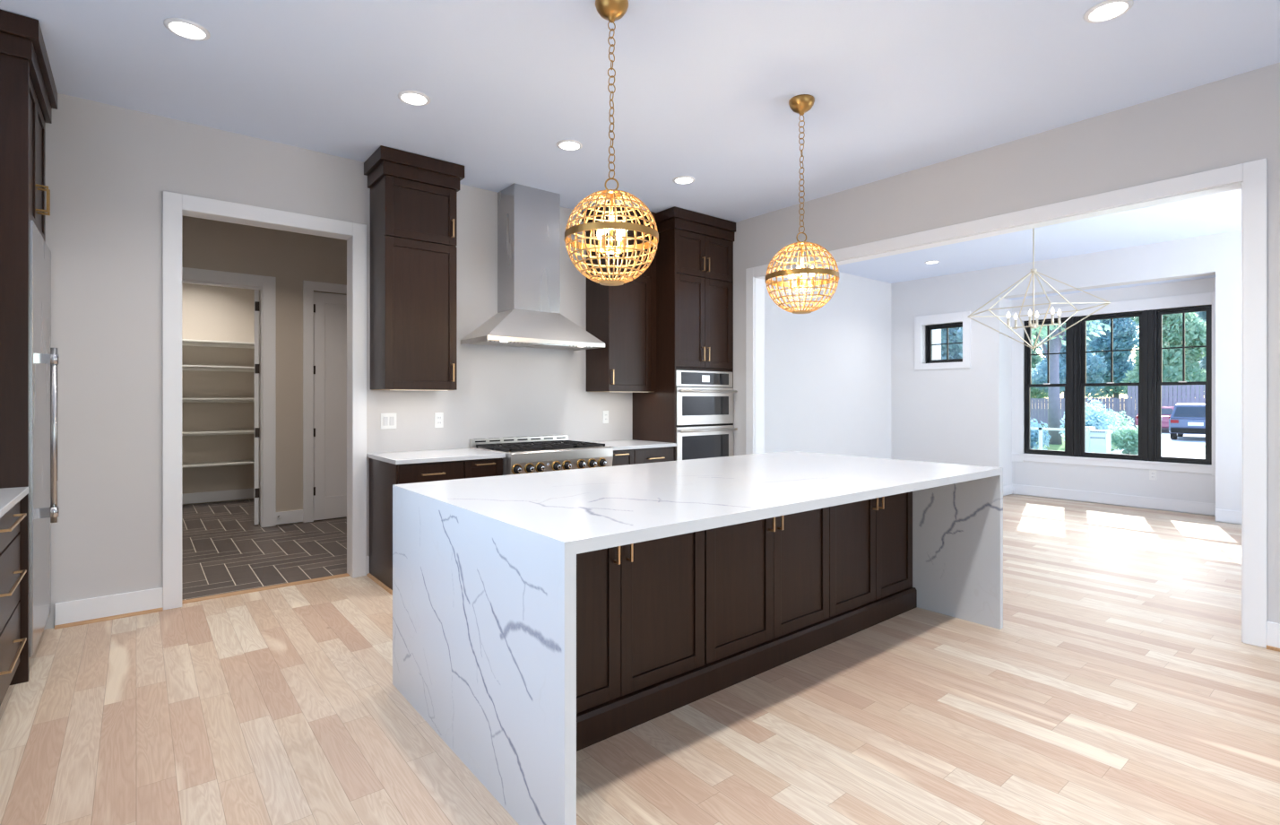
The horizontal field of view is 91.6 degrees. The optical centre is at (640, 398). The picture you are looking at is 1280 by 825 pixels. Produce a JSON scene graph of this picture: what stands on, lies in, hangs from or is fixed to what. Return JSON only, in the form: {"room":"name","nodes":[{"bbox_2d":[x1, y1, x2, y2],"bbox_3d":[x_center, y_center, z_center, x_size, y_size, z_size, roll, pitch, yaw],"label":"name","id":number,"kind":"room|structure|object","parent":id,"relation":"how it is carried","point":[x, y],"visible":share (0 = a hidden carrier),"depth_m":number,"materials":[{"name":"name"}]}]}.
{"room":"kitchen","nodes":[
{"label":"kitchen","id":0,"kind":"room"},
{"bbox_2d":[181,282,259,504],"bbox_3d":[-5.672,-0.220,7.708,2.320,3.060,0.120,0,0,-39],"label":"wall","id":1,"kind":"structure","parent":0,"point":[209,312],"depth_m":7.89,"materials":[{"name":"beige paint"}]},
{"bbox_2d":[181,487,254,503],"bbox_3d":[-5.653,1.234,7.636,2.020,0.128,0.016,0,0,-39],"label":"baseboard","id":2,"kind":"structure","parent":1,"relation":"attached to","point":[243,493],"depth_m":7.88,"materials":[{"name":"white paint"}]},
{"bbox_2d":[181,338,254,348],"bbox_3d":[-5.553,-0.680,7.513,2.016,0.055,0.328,0,0,-39],"label":"shelf","id":3,"kind":"object","parent":1,"relation":"attached to","point":[185,341],"visible":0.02,"depth_m":7.77,"materials":[{"name":"white paint"}]},
{"bbox_2d":[181,364,254,371],"bbox_3d":[-5.553,-0.376,7.513,2.016,0.055,0.328,0,0,-39],"label":"shelf","id":4,"kind":"object","parent":1,"relation":"attached to","point":[205,367],"visible":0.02,"depth_m":7.79,"materials":[{"name":"white paint"}]},
{"bbox_2d":[181,397,254,402],"bbox_3d":[-5.553,0.019,7.513,2.016,0.055,0.328,0,0,-39],"label":"shelf","id":5,"kind":"object","parent":1,"relation":"attached to","point":[184,400],"visible":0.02,"depth_m":7.77,"materials":[{"name":"white paint"}]},
{"bbox_2d":[181,459,254,467],"bbox_3d":[-5.553,0.826,7.513,2.016,0.055,0.328,0,0,-39],"label":"shelf","id":6,"kind":"object","parent":1,"relation":"attached to","point":[240,462],"visible":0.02,"depth_m":7.70,"materials":[{"name":"white paint"}]},
{"bbox_2d":[181,429,254,435],"bbox_3d":[-5.553,0.433,7.513,2.016,0.055,0.328,0,0,-39],"label":"shelf","id":7,"kind":"object","parent":1,"relation":"attached to","point":[244,431],"visible":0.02,"depth_m":7.75,"materials":[{"name":"white paint"}]},
{"bbox_2d":[181,215,346,525],"bbox_3d":[-3.962,-0.220,6.326,3.200,3.060,0.120,0,0,-39],"label":"wall","id":8,"kind":"structure","parent":0,"point":[293,258],"depth_m":6.47,"materials":[{"name":"beige paint"}]},
{"bbox_2d":[181,267,276,527],"bbox_3d":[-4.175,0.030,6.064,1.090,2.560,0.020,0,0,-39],"label":"trim","id":9,"kind":"structure","parent":8,"relation":"attached to","point":[268,283],"depth_m":6.35,"materials":[{"name":"white paint"}]},
{"bbox_2d":[254,289,259,524],"bbox_3d":[-4.151,0.091,6.771,0.046,2.422,0.806,0,0,-29],"label":"door","id":10,"kind":"structure","parent":8,"relation":"in","point":[256,292],"depth_m":6.43,"materials":[{"name":"white paint"}]},
{"bbox_2d":[276,509,302,524],"bbox_3d":[-3.654,1.234,6.488,0.254,0.128,0.016,0,0,-39],"label":"baseboard","id":11,"kind":"structure","parent":8,"relation":"attached to","point":[292,515],"depth_m":6.48,"materials":[{"name":"white paint"}]},
{"bbox_2d":[302,280,346,522],"bbox_3d":[-3.162,0.032,6.884,1.008,2.557,0.020,0,0,-39],"label":"trim","id":12,"kind":"structure","parent":8,"relation":"attached to","point":[308,286],"depth_m":6.59,"materials":[{"name":"white paint"}]},
{"bbox_2d":[313,291,346,519],"bbox_3d":[-3.190,0.080,6.907,0.809,2.444,0.053,0,0,-39],"label":"door","id":13,"kind":"structure","parent":8,"relation":"in","point":[330,309],"depth_m":6.76,"materials":[{"name":"white paint"}]},
{"bbox_2d":[43,93,632,629],"bbox_3d":[-1.716,-0.220,4.966,5.680,3.060,0.140,0,0,-39],"label":"wall","id":14,"kind":"structure","parent":0,"point":[108,168],"depth_m":3.83,"materials":[{"name":"grey paint"}]},
{"bbox_2d":[54,587,162,624],"bbox_3d":[-3.149,1.234,3.706,0.487,0.128,0.016,0,0,-39],"label":"baseboard","id":15,"kind":"structure","parent":14,"relation":"attached to","point":[75,610],"depth_m":3.69,"materials":[{"name":"white paint"}]},
{"bbox_2d":[54,607,163,629],"bbox_3d":[-3.144,1.301,3.699,0.487,0.018,0.034,0,0,-39],"label":"trim","id":16,"kind":"structure","parent":14,"relation":"attached to","point":[72,624],"depth_m":3.68,"materials":[{"name":"brown wood"}]},
{"bbox_2d":[162,190,366,609],"bbox_3d":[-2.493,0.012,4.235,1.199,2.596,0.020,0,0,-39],"label":"trim","id":17,"kind":"structure","parent":14,"relation":"attached to","point":[173,203],"depth_m":3.91,"materials":[{"name":"white paint"}]},
{"bbox_2d":[181,572,349,603],"bbox_3d":[-2.562,1.310,4.310,1.030,0.008,0.075,0,0,-39],"label":"trim","id":18,"kind":"structure","parent":14,"relation":"attached to","point":[346,574],"depth_m":4.28,"materials":[{"name":"brown wood"}]},
{"bbox_2d":[366,572,392,594],"bbox_3d":[-1.832,1.301,4.384,0.018,0.018,0.580,0,0,-39],"label":"trim","id":19,"kind":"structure","parent":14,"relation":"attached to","point":[386,588],"depth_m":4.37,"materials":[{"name":"brown wood"}]},
{"bbox_2d":[380,413,396,429],"bbox_3d":[-1.905,0.170,4.717,0.116,0.120,0.010,0,0,-39],"label":"light switch","id":20,"kind":"object","parent":14,"relation":"attached to","point":[388,420],"visible":1,"depth_m":4.72,"materials":[{"name":"white plastic"}]},
{"bbox_2d":[363,145,464,390],"bbox_3d":[-1.680,-0.903,4.640,0.606,1.685,0.412,0,0,-39],"label":"upper cabinet","id":21,"kind":"object","parent":14,"relation":"attached to","point":[413,196],"visible":1,"depth_m":4.50,"materials":[{"name":"brown wood"}]},
{"bbox_2d":[434,412,443,427],"bbox_3d":[-1.602,0.172,4.963,0.070,0.120,0.010,0,0,-39],"label":"wall outlet","id":22,"kind":"object","parent":14,"relation":"attached to","point":[438,416],"visible":1,"depth_m":4.96,"materials":[{"name":"white plastic"}]},
{"bbox_2d":[460,182,605,350],"bbox_3d":[-0.882,-1.093,5.229,1.093,1.310,0.499,0,0,-39],"label":"range hood","id":23,"kind":"object","parent":14,"relation":"attached to","point":[528,315],"visible":1,"depth_m":5.16,"materials":[{"name":"silver metal"}]},
{"bbox_2d":[602,410,608,423],"bbox_3d":[-0.329,0.177,5.992,0.070,0.120,0.010,0,0,-39],"label":"wall outlet","id":24,"kind":"object","parent":14,"relation":"attached to","point":[605,413],"visible":1,"depth_m":5.99,"materials":[{"name":"white plastic"}]},
{"bbox_2d":[581,200,657,391],"bbox_3d":[-0.180,-0.903,5.855,0.599,1.685,0.412,0,0,-39],"label":"upper cabinet","id":25,"kind":"object","parent":14,"relation":"attached to","point":[623,317],"visible":0.69,"depth_m":5.73,"materials":[{"name":"brown wood"}]},
{"bbox_2d":[0,493,1279,824],"bbox_3d":[1.500,1.335,4.784,10.450,0.050,13.550,0,0,-39],"label":"floor","id":26,"kind":"structure","parent":0,"point":[1119,683],"depth_m":2.58,"materials":[{"name":"brown wood"}]},
{"bbox_2d":[0,501,26,705],"bbox_3d":[-2.786,0.874,2.315,0.678,0.872,0.905,0,0,-39],"label":"base cabinet","id":27,"kind":"object","parent":26,"relation":"on","point":[11,649],"visible":0.96,"depth_m":2.55,"materials":[{"name":"brown wood"}]},
{"bbox_2d":[0,9,57,684],"bbox_3d":[-3.327,-0.218,2.998,0.699,3.056,0.891,0,0,-39],"label":"tall cabinet","id":28,"kind":"object","parent":26,"relation":"on","point":[28,90],"visible":0.8,"depth_m":2.86,"materials":[{"name":"brown wood"}]},
{"bbox_2d":[29,219,59,657],"bbox_3d":[-3.313,0.235,3.046,0.723,2.150,0.788,0,0,-39],"label":"refrigerator","id":29,"kind":"object","parent":26,"relation":"on","point":[44,359],"visible":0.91,"depth_m":3.06,"materials":[{"name":"silver metal"}]},
{"bbox_2d":[368,458,464,589],"bbox_3d":[-1.627,0.874,4.529,0.479,0.872,0.652,0,0,-39],"label":"base cabinet","id":30,"kind":"object","parent":26,"relation":"on","point":[382,475],"visible":0.23,"depth_m":4.36,"materials":[{"name":"brown wood"}]},
{"bbox_2d":[366,448,505,464],"bbox_3d":[-1.511,0.422,4.617,0.796,0.030,0.660,0,0,-39],"label":"countertop","id":31,"kind":"structure","parent":30,"relation":"on","point":[404,457],"depth_m":4.49,"materials":[{"name":"white stone"}]},
{"bbox_2d":[463,458,502,478],"bbox_3d":[-1.322,0.874,4.776,0.304,0.872,0.652,0,0,-39],"label":"drawer","id":32,"kind":"object","parent":26,"relation":"on","point":[476,468],"visible":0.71,"depth_m":4.55,"materials":[{"name":"brown wood"}]},
{"bbox_2d":[469,434,613,475],"bbox_3d":[-0.797,0.821,5.110,0.926,0.978,0.784,0,0,-39],"label":"gas range","id":33,"kind":"object","parent":26,"relation":"on","point":[534,454],"visible":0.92,"depth_m":4.92,"materials":[{"name":"silver metal"}]},
{"bbox_2d":[612,449,634,466],"bbox_3d":[-0.355,0.874,5.558,0.317,0.872,0.652,0,0,-39],"label":"base cabinet","id":34,"kind":"object","parent":26,"relation":"on","point":[620,457],"visible":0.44,"depth_m":5.36,"materials":[{"name":"brown wood"}]},
{"bbox_2d":[576,529,709,751],"bbox_3d":[-0.392,0.872,2.808,1.014,0.876,0.982,0,0,-39],"label":"base cabinet","id":35,"kind":"object","parent":26,"relation":"on","point":[640,606],"visible":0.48,"depth_m":2.53,"materials":[{"name":"brown wood"}]},
{"bbox_2d":[392,450,1003,824],"bbox_3d":[0.469,0.853,3.207,2.935,0.915,1.475,0,0,-39],"label":"countertop","id":36,"kind":"structure","parent":35,"relation":"on","point":[484,568],"depth_m":2.36,"materials":[{"name":"white stone"}]},
{"bbox_2d":[632,446,674,464],"bbox_3d":[-0.052,0.874,5.803,0.461,0.872,0.652,0,0,-39],"label":"base cabinet","id":37,"kind":"object","parent":26,"relation":"on","point":[642,455],"visible":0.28,"depth_m":5.57,"materials":[{"name":"brown wood"}]},
{"bbox_2d":[591,439,676,449],"bbox_3d":[-0.172,0.422,5.701,0.778,0.030,0.660,0,0,-39],"label":"countertop","id":38,"kind":"structure","parent":37,"relation":"on","point":[627,444],"depth_m":5.59,"materials":[{"name":"white stone"}]},
{"bbox_2d":[632,206,735,460],"bbox_3d":[0.424,-0.218,6.176,0.826,3.056,0.672,0,0,-39],"label":"tall cabinet","id":39,"kind":"object","parent":26,"relation":"on","point":[695,250],"visible":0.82,"depth_m":5.91,"materials":[{"name":"brown wood"}]},
{"bbox_2d":[675,424,737,460],"bbox_3d":[0.469,0.625,6.156,0.754,0.721,0.640,0,0,-39],"label":"oven","id":40,"kind":"object","parent":39,"relation":"in","point":[706,441],"visible":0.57,"depth_m":5.93,"materials":[{"name":"silver metal"}]},
{"bbox_2d":[675,369,737,426],"bbox_3d":[0.469,-0.003,6.156,0.754,0.522,0.640,0,0,-39],"label":"microwave oven","id":41,"kind":"object","parent":39,"relation":"in","point":[703,398],"visible":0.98,"depth_m":5.93,"materials":[{"name":"silver metal"}]},
{"bbox_2d":[704,506,833,694],"bbox_3d":[0.369,0.872,3.424,0.942,0.876,0.982,0,0,-39],"label":"base cabinet","id":42,"kind":"object","parent":26,"relation":"on","point":[766,581],"visible":0.52,"depth_m":3.02,"materials":[{"name":"brown wood"}]},
{"bbox_2d":[829,491,916,641],"bbox_3d":[1.085,0.872,4.003,0.896,0.876,0.982,0,0,-39],"label":"base cabinet","id":43,"kind":"object","parent":26,"relation":"on","point":[870,540],"visible":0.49,"depth_m":3.62,"materials":[{"name":"brown wood"}]},
{"bbox_3d":[-1.934,0.874,1.262,0.678,0.872,1.795,0,0,-39],"label":"cabinet","id":44,"kind":"object","parent":26,"relation":"on","visible":0},
{"bbox_2d":[0,486,29,518],"bbox_3d":[-2.230,0.422,1.616,0.664,0.030,2.718,0,0,-39],"label":"countertop","id":45,"kind":"structure","parent":44,"relation":"on","point":[9,497],"depth_m":2.62,"materials":[{"name":"white stone"}]},
{"bbox_2d":[0,0,1279,283],"bbox_3d":[1.220,-1.825,4.589,10.170,0.150,14.000,0,0,-39],"label":"ceiling","id":46,"kind":"structure","parent":0,"point":[704,89],"depth_m":3.41,"materials":[{"name":"white paint"}]},
{"bbox_2d":[163,17,210,40],"bbox_3d":[-2.144,-1.744,2.948,0.180,0.010,0.180,0,0,-39],"label":"recessed light","id":47,"kind":"object","parent":46,"relation":"in","point":[184,28],"visible":1,"depth_m":2.94,"materials":[{"name":"white paint"}]},
{"bbox_2d":[397,90,430,105],"bbox_3d":[-1.314,-1.744,3.622,0.180,0.010,0.180,0,0,-39],"label":"recessed light","id":48,"kind":"object","parent":46,"relation":"in","point":[415,98],"visible":1,"depth_m":3.61,"materials":[{"name":"white paint"}]},
{"bbox_2d":[556,139,582,150],"bbox_3d":[-0.485,-1.744,4.294,0.180,0.010,0.180,0,0,-39],"label":"recessed light","id":49,"kind":"object","parent":46,"relation":"in","point":[564,144],"visible":1,"depth_m":4.28,"materials":[{"name":"white paint"}]},
{"bbox_2d":[564,0,658,285],"bbox_3d":[-0.125,-1.127,2.748,0.415,1.244,0.415,0,0,23],"label":"globe pendant","id":50,"kind":"object","parent":46,"relation":"hanging from","point":[611,11],"visible":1,"depth_m":2.70,"materials":[{"name":"gold metal"}]},
{"bbox_2d":[672,175,695,183],"bbox_3d":[0.351,-1.744,4.977,0.180,0.010,0.180,0,0,-39],"label":"recessed light","id":51,"kind":"object","parent":46,"relation":"in","point":[681,179],"visible":1,"depth_m":4.96,"materials":[{"name":"white paint"}]},
{"bbox_2d":[765,94,838,313],"bbox_3d":[0.949,-1.125,3.652,0.421,1.248,0.421,0,0,-26],"label":"globe pendant","id":52,"kind":"object","parent":46,"relation":"hanging from","point":[801,104],"visible":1,"depth_m":3.60,"materials":[{"name":"gold metal"}]},
{"bbox_2d":[967,228,1110,348],"bbox_3d":[3.831,-1.115,6.059,0.906,1.268,0.899,0,0,5],"label":"chandelier","id":53,"kind":"object","parent":46,"relation":"hanging from","point":[1033,271],"visible":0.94,"depth_m":6.05,"materials":[{"name":"white metal"}]},
{"bbox_2d":[1006,311,1010,328],"bbox_3d":[3.642,-0.781,6.151,0.030,0.163,0.029,0,0,-39],"label":"candle","id":54,"kind":"object","parent":53,"relation":"on","point":[1008,315],"depth_m":6.14,"materials":[{"name":"white wax"}]},
{"bbox_2d":[1013,312,1017,328],"bbox_3d":[3.781,-0.781,6.264,0.030,0.163,0.029,0,0,-39],"label":"candle","id":55,"kind":"object","parent":53,"relation":"on","point":[1016,315],"depth_m":6.26,"materials":[{"name":"white wax"}]},
{"bbox_2d":[1028,309,1031,326],"bbox_3d":[3.761,-0.781,6.003,0.030,0.163,0.029,0,0,-39],"label":"candle","id":56,"kind":"object","parent":53,"relation":"on","point":[1030,312],"depth_m":5.99,"materials":[{"name":"white wax"}]},
{"bbox_2d":[1035,311,1038,327],"bbox_3d":[3.901,-0.781,6.116,0.030,0.163,0.029,0,0,-39],"label":"candle","id":57,"kind":"object","parent":53,"relation":"on","point":[1036,314],"depth_m":6.11,"materials":[{"name":"white wax"}]},
{"bbox_2d":[1050,306,1054,324],"bbox_3d":[3.881,-0.781,5.855,0.030,0.163,0.029,0,0,-39],"label":"candle","id":58,"kind":"object","parent":53,"relation":"on","point":[1052,309],"depth_m":5.85,"materials":[{"name":"white wax"}]},
{"bbox_2d":[1057,308,1061,325],"bbox_3d":[4.021,-0.781,5.968,0.030,0.163,0.029,0,0,-39],"label":"candle","id":59,"kind":"object","parent":53,"relation":"on","point":[1059,311],"depth_m":5.96,"materials":[{"name":"white wax"}]},
{"bbox_2d":[1083,0,1133,22],"bbox_3d":[2.108,-1.744,2.803,0.180,0.010,0.180,0,0,-39],"label":"recessed light","id":60,"kind":"object","parent":46,"relation":"in","point":[1107,10],"visible":1,"depth_m":2.80,"materials":[{"name":"white paint"}]},
{"bbox_2d":[764,271,890,458],"bbox_3d":[2.214,-0.220,8.256,4.310,3.060,0.150,0,0,-39],"label":"wall","id":61,"kind":"structure","parent":0,"point":[827,368],"depth_m":8.49,"materials":[{"name":"grey paint"}]},
{"bbox_2d":[733,62,1279,622],"bbox_3d":[3.376,-0.220,3.292,0.130,3.060,8.870,0,0,-39],"label":"wall","id":62,"kind":"structure","parent":0,"point":[1233,120],"depth_m":3.94,"materials":[{"name":"grey paint"}]},
{"bbox_2d":[745,158,1267,648],"bbox_3d":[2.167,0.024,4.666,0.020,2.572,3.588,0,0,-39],"label":"trim","id":63,"kind":"structure","parent":62,"relation":"attached to","point":[1253,175],"depth_m":3.33,"materials":[{"name":"white paint"}]},
{"bbox_2d":[1266,621,1279,648],"bbox_3d":[4.703,1.234,1.536,0.016,0.128,4.470,0,0,-39],"label":"baseboard","id":64,"kind":"structure","parent":62,"relation":"attached to","point":[1273,628],"depth_m":3.25,"materials":[{"name":"white paint"}]},
{"bbox_2d":[1005,298,1011,495],"bbox_3d":[5.700,-0.065,7.652,0.210,2.850,2.435,0,0,-39],"label":"wall","id":65,"kind":"structure","parent":0,"point":[1008,302],"depth_m":8.48,"materials":[{"name":"grey paint"}]},
{"bbox_2d":[1003,484,1012,495],"bbox_3d":[4.942,1.234,8.402,0.414,0.128,0.016,0,0,-39],"label":"baseboard","id":66,"kind":"structure","parent":65,"relation":"attached to","point":[1007,488],"depth_m":8.42,"materials":[{"name":"white paint"}]},
{"bbox_2d":[890,230,1241,524],"bbox_3d":[5.902,-0.195,7.061,0.220,3.110,6.350,0,0,-39],"label":"wall","id":67,"kind":"structure","parent":0,"point":[957,416],"depth_m":8.35,"materials":[{"name":"grey paint"}]},
{"bbox_2d":[914,311,970,370],"bbox_3d":[4.294,-0.812,8.859,0.018,0.785,0.790,0,0,-39],"label":"trim","id":68,"kind":"structure","parent":67,"relation":"attached to","point":[956,316],"depth_m":8.83,"materials":[{"name":"white paint"}]},
{"bbox_2d":[925,321,962,363],"bbox_3d":[4.436,-0.790,8.976,0.110,0.568,0.590,0,0,-39],"label":"window","id":69,"kind":"structure","parent":67,"relation":"in","point":[929,328],"depth_m":9.06,"materials":[{"name":"black metal"}]},
{"bbox_2d":[1215,508,1241,523],"bbox_3d":[6.960,1.234,5.566,0.016,0.128,2.695,0,0,-39],"label":"baseboard","id":70,"kind":"structure","parent":67,"relation":"attached to","point":[1221,514],"depth_m":6.53,"materials":[{"name":"white paint"}]},
{"bbox_2d":[1007,274,1215,300],"bbox_3d":[5.700,-1.420,7.652,0.210,0.140,2.135,0,0,-39],"label":"ceiling","id":71,"kind":"structure","parent":0,"point":[1214,275],"depth_m":7.50,"materials":[{"name":"white paint"}]},
{"bbox_2d":[1011,276,1215,516],"bbox_3d":[5.848,-0.065,7.772,0.170,2.850,2.435,0,0,-39],"label":"wall","id":72,"kind":"structure","parent":0,"point":[1197,487],"depth_m":7.60,"materials":[{"name":"grey paint"}]},
{"bbox_2d":[1024,317,1069,456],"bbox_3d":[5.423,-0.155,8.276,0.116,1.796,0.533,0,0,-39],"label":"window","id":73,"kind":"structure","parent":72,"relation":"in","point":[1028,384],"depth_m":8.30,"materials":[{"name":"black metal"}]},
{"bbox_2d":[1078,310,1143,460],"bbox_3d":[5.860,-0.155,7.737,0.116,1.796,0.665,0,0,-39],"label":"window","id":74,"kind":"structure","parent":72,"relation":"in","point":[1082,324],"depth_m":7.75,"materials":[{"name":"black metal"}]},
{"bbox_2d":[1069,309,1154,461],"bbox_3d":[5.853,-0.155,7.732,0.132,1.796,0.855,0,0,-39],"label":"window mullion","id":75,"kind":"object","parent":72,"relation":"in","point":[1148,315],"depth_m":7.42,"materials":[{"name":"black wood"}]},
{"bbox_2d":[1011,452,1215,467],"bbox_3d":[5.778,0.754,7.716,0.048,0.022,2.134,0,0,-39],"label":"trim","id":76,"kind":"structure","parent":72,"relation":"attached to","point":[1036,454],"depth_m":7.59,"materials":[{"name":"white paint"}]},
{"bbox_2d":[1011,291,1215,475],"bbox_3d":[5.776,-0.165,7.714,0.015,2.050,2.134,0,0,-39],"label":"trim","id":77,"kind":"structure","parent":72,"relation":"attached to","point":[1206,298],"depth_m":7.78,"materials":[{"name":"white paint"}]},
{"bbox_2d":[1012,484,1215,515],"bbox_3d":[5.775,1.234,7.713,0.016,0.128,2.135,0,0,-39],"label":"baseboard","id":78,"kind":"structure","parent":72,"relation":"attached to","point":[1183,505],"depth_m":7.61,"materials":[{"name":"white paint"}]},
{"bbox_2d":[1149,469,1157,480],"bbox_3d":[6.066,0.905,7.360,0.010,0.120,0.070,0,0,-39],"label":"wall outlet","id":79,"kind":"object","parent":72,"relation":"attached to","point":[1153,473],"visible":1,"depth_m":7.36,"materials":[{"name":"white plastic"}]},
{"bbox_2d":[1154,304,1211,464],"bbox_3d":[6.290,-0.155,7.205,0.116,1.796,0.513,0,0,-39],"label":"window","id":80,"kind":"structure","parent":72,"relation":"in","point":[1158,313],"depth_m":7.22,"materials":[{"name":"black metal"}]},
{"label":"outside","id":81,"kind":"structure","parent":0,"visible":0},
{"bbox_2d":[1032,423,1115,451],"bbox_3d":[44.820,2.010,55.572,120.400,0.200,150.000,0,0,-39],"label":"lawn","id":82,"kind":"structure","parent":81,"point":[1060,447],"depth_m":24.56,"materials":[{"name":"green plant"}]},
{"bbox_2d":[932,328,941,359],"bbox_3d":[5.210,0.210,11.048,0.240,3.400,0.240,0,0,-39],"label":"porch post","id":83,"kind":"object","parent":82,"relation":"on","point":[936,332],"visible":0.02,"depth_m":10.96,"materials":[{"name":"white"}]},
{"bbox_2d":[941,327,962,359],"bbox_3d":[22.455,-2.866,46.161,4.876,9.560,5.443,0,0,32],"label":"shade tree","id":84,"kind":"object","parent":82,"relation":"on","point":[954,334],"visible":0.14,"depth_m":45.10,"materials":[{"name":"green plant"}]},
{"bbox_2d":[1030,328,1047,397],"bbox_3d":[35.293,-3.614,57.745,5.436,11.054,4.868,0,0,17],"label":"leafy tree","id":85,"kind":"object","parent":82,"relation":"on","point":[1035,393],"visible":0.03,"depth_m":56.03,"materials":[{"name":"green plant"}]},
{"bbox_2d":[1030,417,1051,449],"bbox_3d":[13.476,1.379,21.687,1.468,1.397,0.988,0,0,16],"label":"shrub","id":86,"kind":"object","parent":82,"relation":"on","point":[1034,433],"visible":0.26,"depth_m":21.39,"materials":[{"name":"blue plant"}]},
{"bbox_2d":[1030,427,1087,449],"bbox_3d":[10.966,1.360,17.494,0.060,1.100,2.700,0,0,-39],"label":"railing","id":87,"kind":"object","parent":82,"relation":"on","point":[1041,429],"visible":0.25,"depth_m":17.25,"materials":[{"name":"white wood"}]},
{"bbox_2d":[1031,320,1107,397],"bbox_3d":[32.909,-4.788,48.051,5.401,13.402,4.668,0,0,-22],"label":"leafy tree","id":88,"kind":"object","parent":82,"relation":"on","point":[1039,376],"visible":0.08,"depth_m":47.27,"materials":[{"name":"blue plant"}]},
{"bbox_2d":[1031,319,1110,444],"bbox_3d":[17.133,-2.941,26.195,4.243,9.713,4.378,0,0,33],"label":"shade tree","id":89,"kind":"object","parent":82,"relation":"on","point":[1054,415],"visible":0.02,"depth_m":26.00,"materials":[{"name":"green plant"}]},
{"bbox_2d":[1058,398,1120,449],"bbox_3d":[17.156,1.075,23.788,2.148,2.179,1.867,0,0,-39],"label":"shrub","id":90,"kind":"object","parent":82,"relation":"on","point":[1095,419],"visible":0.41,"depth_m":23.34,"materials":[{"name":"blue plant"}]},
{"bbox_2d":[1085,425,1112,453],"bbox_3d":[14.664,1.410,20.031,0.600,1.000,0.770,0,0,-39],"label":"box","id":91,"kind":"object","parent":82,"relation":"on","point":[1096,440],"visible":0.73,"depth_m":19.80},
{"bbox_2d":[1086,317,1139,397],"bbox_3d":[40.193,-4.788,52.288,5.401,13.402,4.668,0,0,39],"label":"leafy tree","id":92,"kind":"object","parent":82,"relation":"on","point":[1124,332],"visible":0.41,"depth_m":51.18,"materials":[{"name":"blue plant"}]},
{"bbox_2d":[1090,408,1134,428],"bbox_3d":[20.387,1.189,27.267,2.208,1.552,1.812,0,0,-39],"label":"shrub","id":93,"kind":"object","parent":82,"relation":"on","point":[1125,421],"visible":0.06,"depth_m":27.00,"materials":[{"name":"green plant"}]},
{"bbox_2d":[1030,397,1204,424],"bbox_3d":[32.365,0.895,40.346,0.080,1.930,26.000,0,0,-39],"label":"fence","id":94,"kind":"object","parent":82,"relation":"on","point":[1039,406],"visible":0.07,"depth_m":43.66,"materials":[{"name":"wood"}]},
{"bbox_2d":[1120,311,1206,397],"bbox_3d":[37.150,-3.614,43.505,5.436,11.054,4.868,0,0,10],"label":"leafy tree","id":95,"kind":"object","parent":82,"relation":"on","point":[1195,329],"visible":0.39,"depth_m":42.32,"materials":[{"name":"green plant"}]},
{"bbox_2d":[1185,311,1204,393],"bbox_3d":[48.295,-3.614,55.175,5.436,11.054,4.868,0,0,-3],"label":"leafy tree","id":96,"kind":"object","parent":82,"relation":"on","point":[1196,360],"visible":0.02,"depth_m":53.85,"materials":[{"name":"green plant"}]},
{"bbox_2d":[1195,311,1206,388],"bbox_3d":[44.052,-4.042,46.950,5.008,11.911,4.539,0,0,-10],"label":"leafy tree","id":97,"kind":"object","parent":82,"relation":"on","point":[1203,362],"visible":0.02,"depth_m":47.49,"materials":[{"name":"green plant"}]},
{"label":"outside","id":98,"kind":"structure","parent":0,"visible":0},
{"bbox_2d":[1110,429,1205,458],"bbox_3d":[23.695,1.895,17.376,16.854,0.029,43.537,0,0,40],"label":"driveway","id":99,"kind":"structure","parent":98,"point":[1189,445],"depth_m":24.40,"materials":[{"name":"concrete"}]},
{"bbox_2d":[1107,423,1138,454],"bbox_3d":[16.631,1.396,21.180,1.130,1.094,1.403,0,0,4],"label":"shrub","id":100,"kind":"object","parent":99,"relation":"on","point":[1126,438],"visible":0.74,"depth_m":20.94,"materials":[{"name":"green plant"}]},
{"bbox_2d":[1134,406,1174,428],"bbox_3d":[29.855,1.155,35.761,1.800,1.450,4.540,0,0,44],"label":"parked car","id":101,"kind":"object","parent":99,"relation":"on","point":[1166,410],"visible":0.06,"depth_m":34.32,"materials":[{"name":"red paint"}]},
{"bbox_2d":[1127,384,1205,429],"bbox_3d":[32.221,0.535,36.884,0.100,2.750,5.400,0,0,-39],"label":"fence","id":102,"kind":"object","parent":99,"relation":"on","point":[1187,393],"visible":0.12,"depth_m":37.27,"materials":[{"name":"wood"}]},
{"bbox_2d":[1168,403,1205,439],"bbox_3d":[26.246,1.050,29.188,4.650,1.660,1.850,0,0,-45],"label":"suv","id":103,"kind":"object","parent":99,"relation":"on","point":[1185,418],"visible":0.56,"depth_m":27.85,"materials":[{"name":"blue paint"}]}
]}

